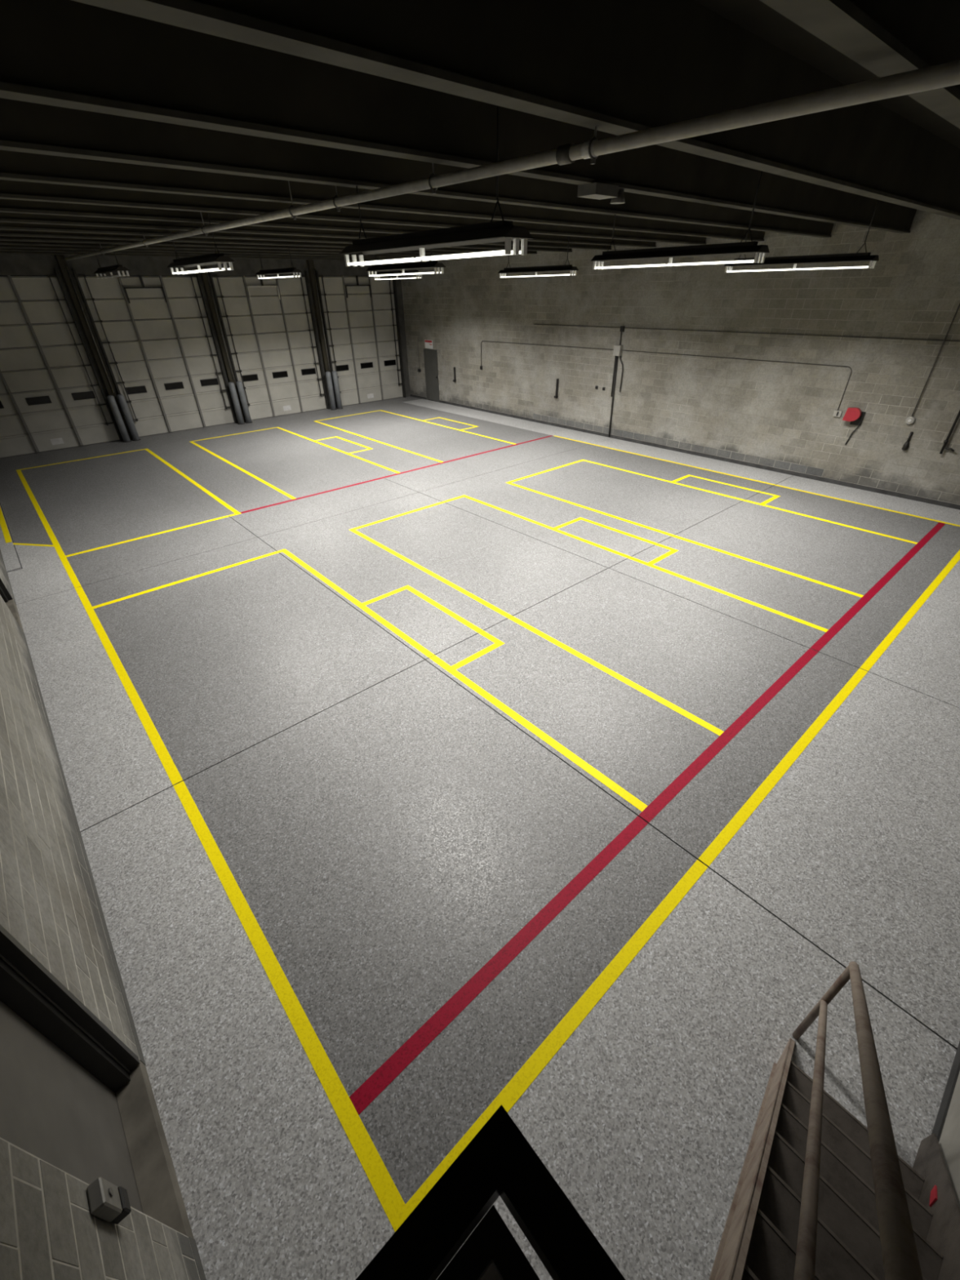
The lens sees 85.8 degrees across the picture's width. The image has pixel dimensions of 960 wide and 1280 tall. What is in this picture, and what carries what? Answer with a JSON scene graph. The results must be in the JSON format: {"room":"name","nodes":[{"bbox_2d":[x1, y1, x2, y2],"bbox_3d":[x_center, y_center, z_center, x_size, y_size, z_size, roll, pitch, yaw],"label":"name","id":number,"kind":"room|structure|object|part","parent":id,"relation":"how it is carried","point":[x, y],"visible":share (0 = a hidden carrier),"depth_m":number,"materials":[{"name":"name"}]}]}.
{"room":"emergency services station","nodes":[
{"label":"emergency services station","id":0,"kind":"room"},
{"bbox_2d":[0,549,206,1279],"bbox_3d":[-7.762,-2.858,6.846,0.252,5.620,23.400,-27,42,-33],"label":"wall","id":1,"kind":"structure","parent":0,"point":[50,904],"depth_m":3.04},
{"bbox_2d":[0,503,22,572],"bbox_3d":[-11.964,-3.386,12.681,0.250,0.032,10.114,-27,42,-33],"label":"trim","id":2,"kind":"structure","parent":1,"relation":"attached to","point":[10,555],"depth_m":10.32,"materials":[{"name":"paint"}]},
{"bbox_2d":[0,577,24,633],"bbox_3d":[-7.305,-1.242,7.411,0.194,2.300,1.160,-27,42,-33],"label":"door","id":3,"kind":"structure","parent":1,"relation":"in","point":[4,593],"depth_m":8.22,"materials":[{"name":"grey metal"}]},
{"bbox_3d":[-7.278,-0.351,8.032,0.149,0.128,1.158,-27,42,-33],"label":"sill","id":4,"kind":"part","parent":3,"relation":"part of","materials":[{"name":"concrete"}]},
{"bbox_2d":[0,924,194,1239],"bbox_3d":[-1.951,2.096,2.387,0.194,2.300,1.010,-27,42,-33],"label":"door","id":5,"kind":"structure","parent":1,"relation":"in","point":[74,1097],"depth_m":2.68,"materials":[{"name":"grey metal"}]},
{"bbox_3d":[-1.924,2.987,3.008,0.149,0.128,1.008,-27,42,-33],"label":"sill","id":6,"kind":"part","parent":5,"relation":"part of","materials":[{"name":"concrete"}]},
{"bbox_2d":[86,1177,131,1224],"bbox_3d":[-1.474,2.230,2.054,0.057,0.240,0.100,-27,42,-33],"label":"electrical box","id":7,"kind":"object","parent":1,"relation":"attached to","point":[108,1202],"visible":1,"depth_m":2.02,"materials":[{"name":"grey metal"}]},
{"bbox_2d":[0,253,410,439],"bbox_3d":[-9.422,-10.850,18.616,16.760,5.620,0.518,-27,42,-33],"label":"wall","id":8,"kind":"structure","parent":0,"point":[12,264],"depth_m":17.17,"materials":[{"name":"concrete"}]},
{"bbox_2d":[0,269,122,457],"bbox_3d":[-13.801,-8.253,15.608,3.600,4.830,0.200,-27,42,-33],"label":"door","id":9,"kind":"structure","parent":8,"relation":"in","point":[20,309],"depth_m":16.01,"materials":[{"name":"paint"}]},
{"bbox_3d":[-13.828,-7.503,16.173,0.570,0.176,0.008,-27,42,-33],"label":"pane","id":10,"kind":"part","parent":9,"relation":"part of","materials":[{"name":"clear glass"}]},
{"bbox_3d":[-13.813,-6.489,16.865,0.320,0.180,0.003,-27,42,-33],"label":"label plate","id":11,"kind":"part","parent":9,"relation":"part of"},
{"bbox_3d":[-12.639,-8.986,16.328,0.026,4.160,0.040,-27,42,-33],"label":"guide rail","id":12,"kind":"part","parent":9,"relation":"part of","materials":[{"name":"metal"}]},
{"bbox_3d":[-12.924,-7.965,16.831,0.570,0.176,0.008,-27,42,-33],"label":"pane","id":13,"kind":"part","parent":9,"relation":"part of","materials":[{"name":"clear glass"}]},
{"bbox_2d":[71,269,237,436],"bbox_3d":[-10.833,-9.769,17.764,3.600,4.830,0.200,-27,42,-33],"label":"door","id":14,"kind":"structure","parent":8,"relation":"in","point":[187,300],"depth_m":17.68,"materials":[{"name":"paint"}]},
{"bbox_3d":[-11.973,-9.326,16.811,0.026,4.160,0.040,-27,42,-33],"label":"guide rail","id":15,"kind":"part","parent":14,"relation":"part of","materials":[{"name":"metal"}]},
{"bbox_3d":[-11.765,-8.557,17.672,0.570,0.176,0.008,-27,42,-33],"label":"pane","id":16,"kind":"part","parent":14,"relation":"part of","materials":[{"name":"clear glass"}]},
{"bbox_3d":[-10.854,-11.513,16.567,0.060,0.300,0.060,-27,42,-33],"label":"operator arm","id":17,"kind":"part","parent":14,"relation":"part of","materials":[{"name":"metal"}]},
{"bbox_3d":[-10.851,-11.212,16.774,1.140,0.430,0.045,-27,42,-33],"label":"bracing frame","id":18,"kind":"part","parent":14,"relation":"part of","materials":[{"name":"metal"}]},
{"bbox_3d":[-10.860,-9.019,18.330,0.570,0.176,0.008,-27,42,-33],"label":"pane","id":19,"kind":"part","parent":14,"relation":"part of","materials":[{"name":"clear glass"}]},
{"bbox_3d":[-9.670,-10.502,18.484,0.026,4.160,0.040,-27,42,-33],"label":"guide rail","id":20,"kind":"part","parent":14,"relation":"part of","materials":[{"name":"metal"}]},
{"bbox_3d":[-9.955,-9.481,18.987,0.570,0.176,0.008,-27,42,-33],"label":"pane","id":21,"kind":"part","parent":14,"relation":"part of","materials":[{"name":"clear glass"}]},
{"bbox_2d":[208,271,329,419],"bbox_3d":[-7.894,-11.270,19.899,3.600,4.830,0.200,-27,42,-33],"label":"door","id":22,"kind":"structure","parent":8,"relation":"in","point":[264,298],"depth_m":19.84,"materials":[{"name":"paint"}]},
{"bbox_3d":[-9.035,-10.827,18.946,0.026,4.160,0.040,-27,42,-33],"label":"guide rail","id":23,"kind":"part","parent":22,"relation":"part of","materials":[{"name":"metal"}]},
{"bbox_3d":[-8.826,-10.058,19.807,0.570,0.176,0.008,-27,42,-33],"label":"pane","id":24,"kind":"part","parent":22,"relation":"part of","materials":[{"name":"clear glass"}]},
{"bbox_3d":[-7.912,-12.713,18.909,1.140,0.430,0.045,-27,42,-33],"label":"bracing frame","id":25,"kind":"part","parent":22,"relation":"part of","materials":[{"name":"beige metal"}]},
{"bbox_3d":[-7.921,-10.520,20.464,0.570,0.176,0.008,-27,42,-33],"label":"pane","id":26,"kind":"part","parent":22,"relation":"part of","materials":[{"name":"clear glass"}]},
{"bbox_3d":[-7.906,-9.507,21.156,0.320,0.180,0.003,-27,42,-33],"label":"label plate","id":27,"kind":"part","parent":22,"relation":"part of","materials":[{"name":"white plastic"}]},
{"bbox_3d":[-7.016,-10.982,21.121,0.570,0.176,0.008,-27,42,-33],"label":"pane","id":28,"kind":"part","parent":22,"relation":"part of","materials":[{"name":"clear glass"}]},
{"bbox_3d":[-6.732,-12.003,20.619,0.026,4.160,0.040,-27,42,-33],"label":"guide rail","id":29,"kind":"part","parent":22,"relation":"part of","materials":[{"name":"metal"}]},
{"bbox_2d":[315,271,405,407],"bbox_3d":[-4.933,-12.783,22.050,3.600,4.830,0.200,-27,42,-33],"label":"door","id":30,"kind":"structure","parent":8,"relation":"in","point":[346,297],"depth_m":22.02,"materials":[{"name":"paint"}]},
{"bbox_3d":[-6.074,-12.339,21.097,0.026,4.160,0.040,-27,42,-33],"label":"guide rail","id":31,"kind":"part","parent":30,"relation":"part of","materials":[{"name":"metal"}]},
{"bbox_3d":[-5.865,-11.570,21.958,0.570,0.176,0.008,-27,42,-33],"label":"pane","id":32,"kind":"part","parent":30,"relation":"part of","materials":[{"name":"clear glass"}]},
{"bbox_3d":[-4.951,-14.226,21.060,1.140,0.430,0.045,-27,42,-33],"label":"bracing frame","id":33,"kind":"part","parent":30,"relation":"part of","materials":[{"name":"metal"}]},
{"bbox_3d":[-4.960,-12.033,22.615,0.570,0.176,0.008,-27,42,-33],"label":"pane","id":34,"kind":"part","parent":30,"relation":"part of","materials":[{"name":"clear glass"}]},
{"bbox_3d":[-4.945,-11.019,23.307,0.320,0.180,0.003,-27,42,-33],"label":"label plate","id":35,"kind":"part","parent":30,"relation":"part of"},
{"bbox_3d":[-4.055,-12.495,23.272,0.570,0.176,0.008,-27,42,-33],"label":"pane","id":36,"kind":"part","parent":30,"relation":"part of","materials":[{"name":"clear glass"}]},
{"bbox_3d":[-3.771,-13.516,22.770,0.026,4.160,0.040,-27,42,-33],"label":"guide rail","id":37,"kind":"part","parent":30,"relation":"part of","materials":[{"name":"metal"}]},
{"bbox_2d":[0,396,959,1279],"bbox_3d":[-1.623,-3.625,12.959,16.760,0.162,24.100,-27,42,-33],"label":"floor","id":38,"kind":"structure","parent":0,"point":[430,767],"depth_m":5.17,"materials":[{"name":"grey concrete"}]},
{"bbox_2d":[106,395,131,442],"bbox_3d":[-12.158,-7.436,17.372,0.260,1.450,0.254,-27,42,-33],"label":"bollard","id":39,"kind":"object","parent":38,"relation":"on","point":[111,400],"visible":1,"depth_m":17.31,"materials":[{"name":"metal"}]},
{"bbox_2d":[116,394,140,440],"bbox_3d":[-11.941,-7.547,17.530,0.260,1.450,0.254,-27,42,-33],"label":"bollard","id":40,"kind":"object","parent":38,"relation":"on","point":[121,398],"visible":1,"depth_m":17.46,"materials":[{"name":"metal"}]},
{"bbox_2d":[228,382,244,424],"bbox_3d":[-9.212,-8.941,19.512,0.260,1.450,0.254,-27,42,-33],"label":"bollard","id":41,"kind":"object","parent":38,"relation":"on","point":[231,384],"visible":1,"depth_m":19.44,"materials":[{"name":"metal"}]},
{"bbox_2d":[235,381,252,423],"bbox_3d":[-8.995,-9.052,19.670,0.260,1.450,0.254,-27,42,-33],"label":"bollard","id":42,"kind":"object","parent":38,"relation":"on","point":[239,384],"visible":1,"depth_m":19.60,"materials":[{"name":"metal"}]},
{"bbox_2d":[325,371,337,409],"bbox_3d":[-6.258,-10.450,21.658,0.260,1.450,0.254,-27,42,-33],"label":"bollard","id":43,"kind":"object","parent":38,"relation":"on","point":[328,376],"visible":1,"depth_m":21.58,"materials":[{"name":"metal"}]},
{"bbox_2d":[331,370,342,408],"bbox_3d":[-6.041,-10.560,21.815,0.260,1.450,0.254,-27,42,-33],"label":"bollard","id":44,"kind":"object","parent":38,"relation":"on","point":[335,377],"visible":1,"depth_m":21.74,"materials":[{"name":"metal"}]},
{"bbox_2d":[355,1104,625,1279],"bbox_3d":[0.084,2.419,0.932,1.010,3.350,1.269,-27,42,-33],"label":"landing","id":45,"kind":"object","parent":38,"relation":"on","point":[499,1160],"visible":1,"depth_m":0.58,"materials":[{"name":"metal"}]},
{"bbox_3d":[-0.178,1.454,0.614,1.010,0.050,0.519,-27,42,-33],"label":"rail","id":46,"kind":"part","parent":45,"relation":"part of","materials":[{"name":"black metal"}]},
{"bbox_2d":[708,961,959,1279],"bbox_3d":[1.480,1.885,1.717,2.334,3.313,0.751,-27,42,-33],"label":"stair","id":47,"kind":"structure","parent":38,"relation":"on","point":[820,1193],"depth_m":2.14,"materials":[{"name":"paint"}]},
{"bbox_3d":[1.251,1.726,1.918,2.322,2.322,0.038,-27,42,-33],"label":"handrail","id":48,"kind":"part","parent":47,"relation":"part of","materials":[{"name":"paint"}]},
{"bbox_3d":[2.124,2.261,3.204,0.042,1.000,0.042,-27,42,-33],"label":"newel post","id":49,"kind":"part","parent":47,"relation":"part of","materials":[{"name":"paint"}]},
{"bbox_3d":[1.245,1.338,1.653,2.330,2.330,0.050,-27,42,-33],"label":"handrail","id":50,"kind":"part","parent":47,"relation":"part of","materials":[{"name":"paint"}]},
{"bbox_2d":[928,1184,937,1207],"bbox_3d":[2.277,2.786,2.589,0.110,0.080,0.007,-27,42,-33],"label":"tag","id":51,"kind":"object","parent":47,"relation":"attached to","point":[933,1197],"visible":1,"depth_m":2.58,"materials":[{"name":"plastic"}]},
{"bbox_2d":[0,0,959,261],"bbox_3d":[-1.694,-8.129,9.891,16.760,0.797,24.100,-27,42,-33],"label":"ceiling","id":52,"kind":"structure","parent":0,"point":[122,122],"depth_m":3.65,"materials":[{"name":"paint"}]},
{"bbox_2d":[93,244,129,278],"bbox_3d":[-8.797,-9.146,12.032,0.300,1.136,2.440,-27,42,-33],"label":"strip light","id":53,"kind":"object","parent":52,"relation":"hanging from","point":[118,268],"visible":0.95,"depth_m":12.04,"materials":[{"name":"paint"}]},
{"bbox_2d":[166,212,235,274],"bbox_3d":[-4.568,-6.463,8.096,0.300,1.142,2.440,-27,42,-33],"label":"strip light","id":54,"kind":"object","parent":52,"relation":"hanging from","point":[218,258],"visible":0.94,"depth_m":8.11,"materials":[{"name":"paint"}]},
{"bbox_2d":[217,262,222,270],"bbox_3d":[-3.835,-5.506,7.603,0.036,0.097,0.030,-27,42,-33],"label":"socket","id":55,"kind":"object","parent":54,"relation":"attached to","point":[218,263],"depth_m":7.59,"materials":[{"name":"white plastic"}]},
{"bbox_2d":[222,262,227,270],"bbox_3d":[-3.771,-5.538,7.649,0.036,0.097,0.030,-27,42,-33],"label":"socket","id":56,"kind":"object","parent":54,"relation":"attached to","point":[224,263],"depth_m":7.64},
{"bbox_2d":[228,262,233,270],"bbox_3d":[-3.708,-5.571,7.695,0.036,0.097,0.030,-27,42,-33],"label":"socket","id":57,"kind":"object","parent":54,"relation":"attached to","point":[230,263],"depth_m":7.68,"materials":[{"name":"white plastic"}]},
{"bbox_2d":[255,245,302,279],"bbox_3d":[-5.607,-10.538,14.025,0.300,1.159,2.440,-27,42,-33],"label":"strip light","id":58,"kind":"object","parent":52,"relation":"hanging from","point":[286,270],"visible":0.95,"depth_m":14.10,"materials":[{"name":"paint"}]},
{"bbox_2d":[373,250,422,279],"bbox_3d":[-2.653,-12.032,16.180,0.300,1.194,2.440,-27,42,-33],"label":"strip light","id":59,"kind":"object","parent":52,"relation":"hanging from","point":[413,270],"visible":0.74,"depth_m":16.35,"materials":[{"name":"paint"}]},
{"bbox_2d":[365,226,445,276],"bbox_3d":[-1.582,-7.998,10.306,0.300,1.172,2.440,-27,42,-33],"label":"strip light","id":60,"kind":"object","parent":52,"relation":"hanging from","point":[429,264],"visible":0.89,"depth_m":10.38,"materials":[{"name":"paint"}]},
{"bbox_2d":[339,105,533,266],"bbox_3d":[-0.524,-3.894,4.335,0.300,1.155,2.440,-27,42,-33],"label":"strip light","id":61,"kind":"object","parent":52,"relation":"hanging from","point":[502,230],"visible":0.97,"depth_m":4.30,"materials":[{"name":"paint"}]},
{"bbox_2d":[344,254,350,266],"bbox_3d":[-1.371,-3.917,5.328,0.036,0.097,0.030,-27,42,-33],"label":"socket","id":62,"kind":"object","parent":61,"relation":"attached to","point":[346,256],"depth_m":5.32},
{"bbox_2d":[351,254,357,266],"bbox_3d":[-1.307,-3.950,5.374,0.036,0.097,0.030,-27,42,-33],"label":"socket","id":63,"kind":"object","parent":61,"relation":"attached to","point":[353,256],"depth_m":5.36,"materials":[{"name":"white plastic"}]},
{"bbox_2d":[358,254,364,266],"bbox_3d":[-1.244,-3.982,5.420,0.036,0.097,0.030,-27,42,-33],"label":"socket","id":64,"kind":"object","parent":61,"relation":"attached to","point":[361,256],"depth_m":5.40,"materials":[{"name":"white plastic"}]},
{"bbox_2d":[419,248,425,261],"bbox_3d":[-0.517,-3.457,4.633,0.036,0.097,0.030,-27,42,-33],"label":"socket","id":65,"kind":"object","parent":61,"relation":"attached to","point":[422,254],"depth_m":4.62,"materials":[{"name":"white plastic"}]},
{"bbox_2d":[504,237,511,254],"bbox_3d":[0.209,-2.932,3.845,0.036,0.097,0.030,-27,42,-33],"label":"socket","id":66,"kind":"object","parent":61,"relation":"attached to","point":[508,241],"depth_m":3.84,"materials":[{"name":"white plastic"}]},
{"bbox_2d":[512,238,519,254],"bbox_3d":[0.273,-2.965,3.892,0.036,0.097,0.030,-27,42,-33],"label":"socket","id":67,"kind":"object","parent":61,"relation":"attached to","point":[516,241],"depth_m":3.88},
{"bbox_2d":[520,239,527,255],"bbox_3d":[0.336,-2.997,3.938,0.036,0.097,0.030,-27,42,-33],"label":"socket","id":68,"kind":"object","parent":61,"relation":"attached to","point":[523,242],"depth_m":3.93,"materials":[{"name":"white plastic"}]},
{"bbox_2d":[63,59,959,260],"bbox_3d":[-4.495,-6.524,7.860,0.106,0.790,23.321,-27,42,-33],"label":"ceiling pipe","id":69,"kind":"object","parent":52,"relation":"hanging from","point":[946,74],"visible":0.92,"depth_m":2.89,"materials":[{"name":"grey metal"}]},
{"bbox_2d":[497,235,578,278],"bbox_3d":[1.379,-9.501,12.464,0.300,1.198,2.440,-27,42,-33],"label":"strip light","id":70,"kind":"object","parent":52,"relation":"hanging from","point":[573,270],"visible":0.94,"depth_m":12.56,"materials":[{"name":"paint"}]},
{"bbox_2d":[577,182,625,204],"bbox_3d":[1.244,-4.420,5.117,0.595,0.110,0.220,-27,42,-33],"label":"ceiling box","id":71,"kind":"object","parent":52,"relation":"attached to","point":[596,190],"visible":1,"depth_m":5.00,"materials":[{"name":"grey metal"}]},
{"bbox_2d":[591,170,769,269],"bbox_3d":[2.528,-5.469,6.574,0.300,1.156,2.440,-27,42,-33],"label":"strip light","id":72,"kind":"object","parent":52,"relation":"hanging from","point":[744,247],"visible":0.95,"depth_m":6.63,"materials":[{"name":"paint"}]},
{"bbox_2d":[592,261,596,269],"bbox_3d":[1.682,-5.491,7.567,0.036,0.097,0.030,-27,42,-33],"label":"socket","id":73,"kind":"object","parent":72,"relation":"attached to","point":[594,267],"depth_m":7.56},
{"bbox_2d":[596,261,599,269],"bbox_3d":[1.745,-5.524,7.614,0.036,0.097,0.030,-27,42,-33],"label":"socket","id":74,"kind":"object","parent":72,"relation":"attached to","point":[597,262],"depth_m":7.60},
{"bbox_2d":[600,261,604,269],"bbox_3d":[1.809,-5.556,7.660,0.036,0.097,0.030,-27,42,-33],"label":"socket","id":75,"kind":"object","parent":72,"relation":"attached to","point":[602,262],"depth_m":7.64,"materials":[{"name":"white plastic"}]},
{"bbox_2d":[667,257,672,266],"bbox_3d":[2.535,-5.032,6.872,0.036,0.097,0.030,-27,42,-33],"label":"socket","id":76,"kind":"object","parent":72,"relation":"attached to","point":[670,260],"depth_m":6.86,"materials":[{"name":"white plastic"}]},
{"bbox_2d":[753,252,759,262],"bbox_3d":[3.262,-4.507,6.085,0.036,0.097,0.030,-27,42,-33],"label":"socket","id":77,"kind":"object","parent":72,"relation":"attached to","point":[757,255],"depth_m":6.07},
{"bbox_2d":[757,252,763,262],"bbox_3d":[3.325,-4.539,6.131,0.036,0.097,0.030,-27,42,-33],"label":"socket","id":78,"kind":"object","parent":72,"relation":"attached to","point":[761,254],"depth_m":6.12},
{"bbox_2d":[760,253,766,262],"bbox_3d":[3.389,-4.572,6.177,0.036,0.097,0.030,-27,42,-33],"label":"socket","id":79,"kind":"object","parent":72,"relation":"attached to","point":[764,254],"depth_m":6.17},
{"bbox_2d":[724,200,879,272],"bbox_3d":[5.472,-6.939,8.686,0.300,1.180,2.440,-27,42,-33],"label":"strip light","id":80,"kind":"object","parent":52,"relation":"hanging from","point":[864,256],"visible":0.84,"depth_m":8.71,"materials":[{"name":"paint"}]},
{"bbox_2d":[867,260,873,268],"bbox_3d":[6.205,-5.967,8.204,0.036,0.097,0.030,-27,42,-33],"label":"socket","id":81,"kind":"object","parent":80,"relation":"attached to","point":[871,261],"depth_m":8.19,"materials":[{"name":"white plastic"}]},
{"bbox_2d":[400,208,959,509],"bbox_3d":[4.503,-9.123,15.755,0.262,5.620,23.400,-27,42,-33],"label":"wall","id":82,"kind":"structure","parent":0,"point":[775,416],"depth_m":13.68,"materials":[{"name":"grey concrete"}]},
{"bbox_2d":[417,338,421,372],"bbox_3d":[-2.745,-12.655,22.973,0.057,1.280,0.160,-27,42,-33],"label":"switch box","id":83,"kind":"object","parent":82,"relation":"attached to","point":[419,370],"visible":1,"depth_m":23.15,"materials":[{"name":"metal"}]},
{"bbox_2d":[424,339,432,348],"bbox_3d":[-2.208,-12.727,22.214,0.019,0.320,0.540,-27,42,-33],"label":"wall sign","id":84,"kind":"object","parent":82,"relation":"attached to","point":[428,344],"visible":1,"depth_m":22.20,"materials":[{"name":"white plastic"}]},
{"bbox_2d":[423,348,439,401],"bbox_3d":[-2.119,-11.711,22.870,0.120,2.060,0.960,-27,42,-33],"label":"door","id":85,"kind":"structure","parent":82,"relation":"in","point":[430,356],"depth_m":22.85,"materials":[{"name":"grey metal"}]},
{"bbox_2d":[453,367,456,382],"bbox_3d":[-1.080,-11.158,21.697,0.097,0.540,0.100,-27,42,-33],"label":"wall bracket","id":86,"kind":"object","parent":82,"relation":"attached to","point":[454,380],"visible":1,"depth_m":21.72,"materials":[{"name":"metal"}]},
{"bbox_2d":[480,341,613,369],"bbox_3d":[2.106,-9.880,18.255,0.047,1.040,6.315,-27,42,-33],"label":"conduit","id":87,"kind":"object","parent":82,"relation":"attached to","point":[481,366],"visible":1,"depth_m":18.30,"materials":[{"name":"metal"}]},
{"bbox_2d":[554,378,559,398],"bbox_3d":[2.690,-8.836,18.139,0.097,0.610,0.100,-27,42,-33],"label":"wall bracket","id":88,"kind":"object","parent":82,"relation":"attached to","point":[556,396],"visible":1,"depth_m":18.14,"materials":[{"name":"metal"}]},
{"bbox_2d":[608,355,617,436],"bbox_3d":[4.280,-7.830,16.691,0.052,2.396,0.164,-27,42,-33],"label":"pipe","id":89,"kind":"object","parent":82,"relation":"attached to","point":[615,357],"visible":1,"depth_m":16.51,"materials":[{"name":"metal"}]},
{"bbox_2d":[613,345,622,355],"bbox_3d":[4.245,-8.919,15.905,0.135,0.280,0.240,-27,42,-33],"label":"panel","id":90,"kind":"object","parent":82,"relation":"attached to","point":[617,351],"visible":1,"depth_m":15.85,"materials":[{"name":"metal"}]},
{"bbox_2d":[619,355,623,391],"bbox_3d":[4.391,-8.328,16.172,0.036,0.999,0.186,-27,42,-33],"label":"whip","id":91,"kind":"object","parent":90,"relation":"hanging from","point":[620,356],"visible":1,"depth_m":16.09,"materials":[{"name":"rubber"}]},
{"bbox_2d":[622,350,851,410],"bbox_3d":[6.483,-7.215,14.112,0.018,0.934,6.364,-27,42,-33],"label":"conduit","id":92,"kind":"object","parent":82,"relation":"attached to","point":[622,350],"visible":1,"depth_m":13.09,"materials":[{"name":"grey metal"}]},
{"bbox_2d":[533,324,959,345],"bbox_3d":[6.228,-8.037,13.868,0.057,0.495,13.140,-27,42,-33],"label":"conduit","id":93,"kind":"object","parent":82,"relation":"attached to","point":[622,328],"visible":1,"depth_m":13.09,"materials":[{"name":"metal"}]},
{"bbox_2d":[832,409,842,417],"bbox_3d":[8.604,-5.447,12.421,0.053,0.130,0.160,-27,42,-33],"label":"outlet","id":94,"kind":"object","parent":82,"relation":"attached to","point":[837,413],"visible":1,"depth_m":12.40,"materials":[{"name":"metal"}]},
{"bbox_2d":[842,407,866,444],"bbox_3d":[8.802,-5.075,12.278,0.197,0.838,0.370,-27,42,-33],"label":"reel","id":95,"kind":"object","parent":82,"relation":"attached to","point":[854,415],"visible":1,"depth_m":12.11,"materials":[{"name":"red plastic"}]},
{"bbox_3d":[8.904,-4.983,12.300,0.043,0.659,0.173,-19,38,-24],"label":"cord","id":96,"kind":"part","parent":95,"relation":"part of","materials":[{"name":"rubber"}]},
{"bbox_2d":[902,431,913,450],"bbox_3d":[9.653,-4.486,11.642,0.110,0.390,0.105,-27,42,-33],"label":"brush","id":97,"kind":"object","parent":82,"relation":"hanging from","point":[906,444],"visible":1,"depth_m":11.65,"materials":[{"name":"plastic"}]},
{"bbox_3d":[9.656,-4.566,11.592,0.041,0.200,0.041,15,37,22],"label":"handle","id":98,"kind":"part","parent":97,"relation":"part of","materials":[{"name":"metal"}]},
{"bbox_2d":[905,416,915,424],"bbox_3d":[9.565,-4.881,11.479,0.072,0.170,0.170,-27,42,-33],"label":"round box","id":99,"kind":"object","parent":82,"relation":"attached to","point":[910,420],"visible":1,"depth_m":11.46,"materials":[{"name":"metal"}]},
{"bbox_2d":[911,302,959,416],"bbox_3d":[9.540,-6.261,10.534,0.022,3.165,0.022,-27,42,-33],"label":"pipe","id":100,"kind":"object","parent":82,"relation":"attached to","point":[959,303],"visible":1,"depth_m":10.79,"materials":[{"name":"metal"}]},
{"bbox_2d":[939,409,959,453],"bbox_3d":[10.102,-5.493,10.243,0.072,3.520,0.251,-27,42,-33],"label":"standpipe","id":101,"kind":"object","parent":82,"relation":"attached to","point":[946,441],"visible":1,"depth_m":11.08,"materials":[{"name":"metal"}]},
{"bbox_2d":[944,446,955,452],"bbox_3d":[10.137,-4.122,11.158,0.040,0.078,0.209,-27,42,-33],"label":"tap","id":102,"kind":"object","parent":101,"relation":"on","point":[948,448],"depth_m":11.14,"materials":[{"name":"metal"}]},
{"bbox_2d":[931,1040,959,1208],"bbox_3d":[6.202,-1.111,3.955,16.760,5.620,0.212,-27,42,-33],"label":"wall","id":103,"kind":"structure","parent":0,"point":[946,1127],"depth_m":2.99,"materials":[{"name":"concrete"}]}
]}

